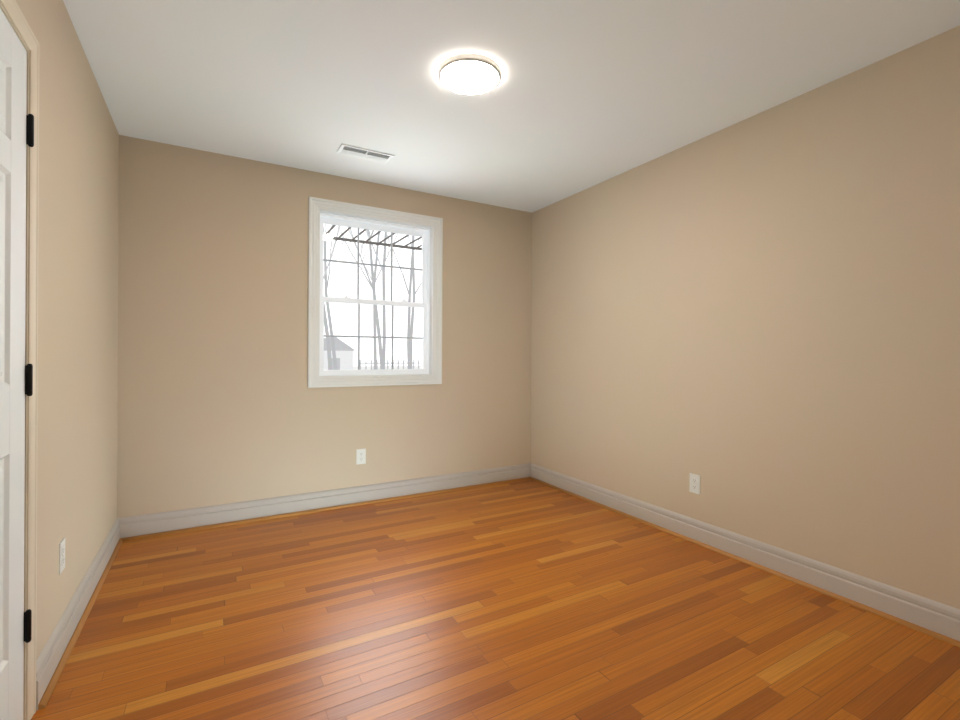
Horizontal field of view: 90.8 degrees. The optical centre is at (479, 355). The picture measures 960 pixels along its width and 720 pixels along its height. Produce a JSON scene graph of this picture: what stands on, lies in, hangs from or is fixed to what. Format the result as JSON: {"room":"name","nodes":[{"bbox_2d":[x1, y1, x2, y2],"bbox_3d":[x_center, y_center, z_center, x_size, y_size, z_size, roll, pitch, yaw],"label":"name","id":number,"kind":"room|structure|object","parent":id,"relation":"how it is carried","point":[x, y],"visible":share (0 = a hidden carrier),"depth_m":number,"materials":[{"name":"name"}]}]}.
{"room":"empty bedroom","nodes":[
{"label":"empty bedroom","id":0,"kind":"room"},
{"bbox_2d":[16,0,118,660],"bbox_3d":[-1.138,-0.099,0.873,0.150,2.440,4.450,0,0,-30],"label":"wall","id":1,"kind":"structure","parent":0,"point":[79,136],"depth_m":1.91,"materials":[{"name":"beige paint"}]},
{"bbox_2d":[0,8,33,719],"bbox_3d":[-1.170,0.098,1.102,0.099,2.023,0.779,0,0,-30],"label":"closet door","id":2,"kind":"structure","parent":1,"relation":"in","point":[16,127],"depth_m":1.33,"materials":[{"name":"white paint"}]},
{"bbox_2d":[0,0,38,719],"bbox_3d":[-1.238,0.070,1.058,0.162,2.101,0.902,0,0,-30],"label":"door frame","id":3,"kind":"structure","parent":1,"relation":"attached to","point":[11,10],"depth_m":1.45,"materials":[{"name":"paint"}]},
{"bbox_2d":[59,538,64,574],"bbox_3d":[-1.572,0.755,1.780,0.007,0.114,0.070,0,0,-30],"label":"outlet","id":4,"kind":"object","parent":1,"relation":"attached to","point":[62,543],"visible":1,"depth_m":1.77,"materials":[{"name":"white plastic"}]},
{"bbox_2d":[36,519,122,710],"bbox_3d":[-1.780,1.051,2.171,0.033,0.137,1.564,0,0,-30],"label":"baseboard","id":5,"kind":"structure","parent":1,"relation":"attached to","point":[48,660],"depth_m":1.86,"materials":[{"name":"paint"}]},
{"bbox_2d":[117,135,531,517],"bbox_3d":[-0.888,-0.098,3.663,3.350,2.440,0.150,0,0,-30],"label":"wall","id":6,"kind":"structure","parent":0,"point":[217,406],"depth_m":3.25,"materials":[{"name":"beige paint"}]},
{"bbox_2d":[117,463,530,541],"bbox_3d":[-0.849,1.056,3.584,3.050,0.137,0.033,0,0,-30],"label":"baseboard","id":7,"kind":"structure","parent":6,"relation":"attached to","point":[138,525],"depth_m":3.36,"materials":[{"name":"paint"}]},
{"bbox_2d":[356,449,365,464],"bbox_3d":[-0.897,0.766,3.571,0.070,0.114,0.007,0,0,-30],"label":"outlet","id":8,"kind":"object","parent":6,"relation":"attached to","point":[360,453],"visible":1,"depth_m":3.57,"materials":[{"name":"white plastic"}]},
{"bbox_2d":[308,197,442,387],"bbox_3d":[-0.810,-0.446,3.707,1.049,1.362,0.190,0,0,-30],"label":"window","id":9,"kind":"structure","parent":6,"relation":"in","point":[321,211],"depth_m":3.67,"materials":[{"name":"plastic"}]},
{"bbox_2d":[31,479,959,719],"bbox_3d":[0.208,1.153,1.730,3.350,0.052,4.600,0,0,-30],"label":"floor","id":10,"kind":"structure","parent":0,"point":[528,599],"depth_m":1.93,"materials":[{"name":"brown wood"}]},
{"bbox_2d":[63,0,959,212],"bbox_3d":[0.221,-1.337,1.730,3.350,0.052,4.600,0,0,-30],"label":"ceiling","id":11,"kind":"structure","parent":0,"point":[589,93],"depth_m":2.20,"materials":[{"name":"white paint"}]},
{"bbox_2d":[337,144,394,163],"bbox_3d":[-0.745,-1.311,3.091,0.343,0.012,0.140,0,0,-30],"label":"ceiling vent","id":12,"kind":"object","parent":11,"relation":"in","point":[344,149],"visible":1,"depth_m":3.09,"materials":[{"name":"white metal"}]},
{"bbox_2d":[438,54,500,95],"bbox_3d":[-0.048,-1.299,2.205,0.294,0.028,0.294,0,0,-30],"label":"ceiling light","id":13,"kind":"object","parent":11,"relation":"in","point":[462,74],"visible":1,"depth_m":2.17,"materials":[{"name":"white"}]},
{"bbox_2d":[531,26,959,608],"bbox_3d":[1.641,-0.085,2.458,0.150,2.440,4.450,0,0,-30],"label":"wall","id":14,"kind":"structure","parent":0,"point":[764,307],"depth_m":2.41,"materials":[{"name":"beige paint"}]},
{"bbox_2d":[689,473,699,494],"bbox_3d":[1.306,0.782,2.877,0.007,0.114,0.070,0,0,-30],"label":"outlet","id":15,"kind":"object","parent":14,"relation":"attached to","point":[694,480],"visible":1,"depth_m":2.87,"materials":[{"name":"white plastic"}]},
{"bbox_2d":[530,463,959,646],"bbox_3d":[1.519,1.070,2.478,0.033,0.140,4.300,0,0,-30],"label":"baseboard","id":16,"kind":"structure","parent":14,"relation":"attached to","point":[943,619],"depth_m":2.41,"materials":[{"name":"paint"}]},
{"label":"outside","id":17,"kind":"structure","parent":0,"visible":0},
{"bbox_2d":[353,366,422,369],"bbox_3d":[-11.442,1.469,30.148,70.004,0.135,56.292,0,0,-30],"label":"ground","id":18,"kind":"structure","parent":17,"point":[354,367],"depth_m":54.08,"materials":[{"name":"white snow"}]},
{"bbox_2d":[323,223,421,369],"bbox_3d":[-3.143,-7.649,18.392,11.662,18.233,12.063,0,0,-40],"label":"trees","id":19,"kind":"object","parent":18,"relation":"on","point":[382,348],"visible":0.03,"depth_m":19.42,"materials":[{"name":"grey plant"}]},
{"bbox_2d":[323,225,421,249],"bbox_3d":[-0.355,0.088,5.073,6.800,2.774,1.710,0,0,-30],"label":"pergola","id":20,"kind":"object","parent":18,"relation":"on","point":[367,241],"visible":0.07,"depth_m":5.27,"materials":[{"name":"brown wood"}]},
{"bbox_2d":[324,337,422,369],"bbox_3d":[-6.985,0.166,31.702,8.770,2.550,4.300,0,0,-30],"label":"house","id":21,"kind":"structure","parent":18,"relation":"on","point":[344,352],"depth_m":28.64,"materials":[{"name":"white"}]}
]}

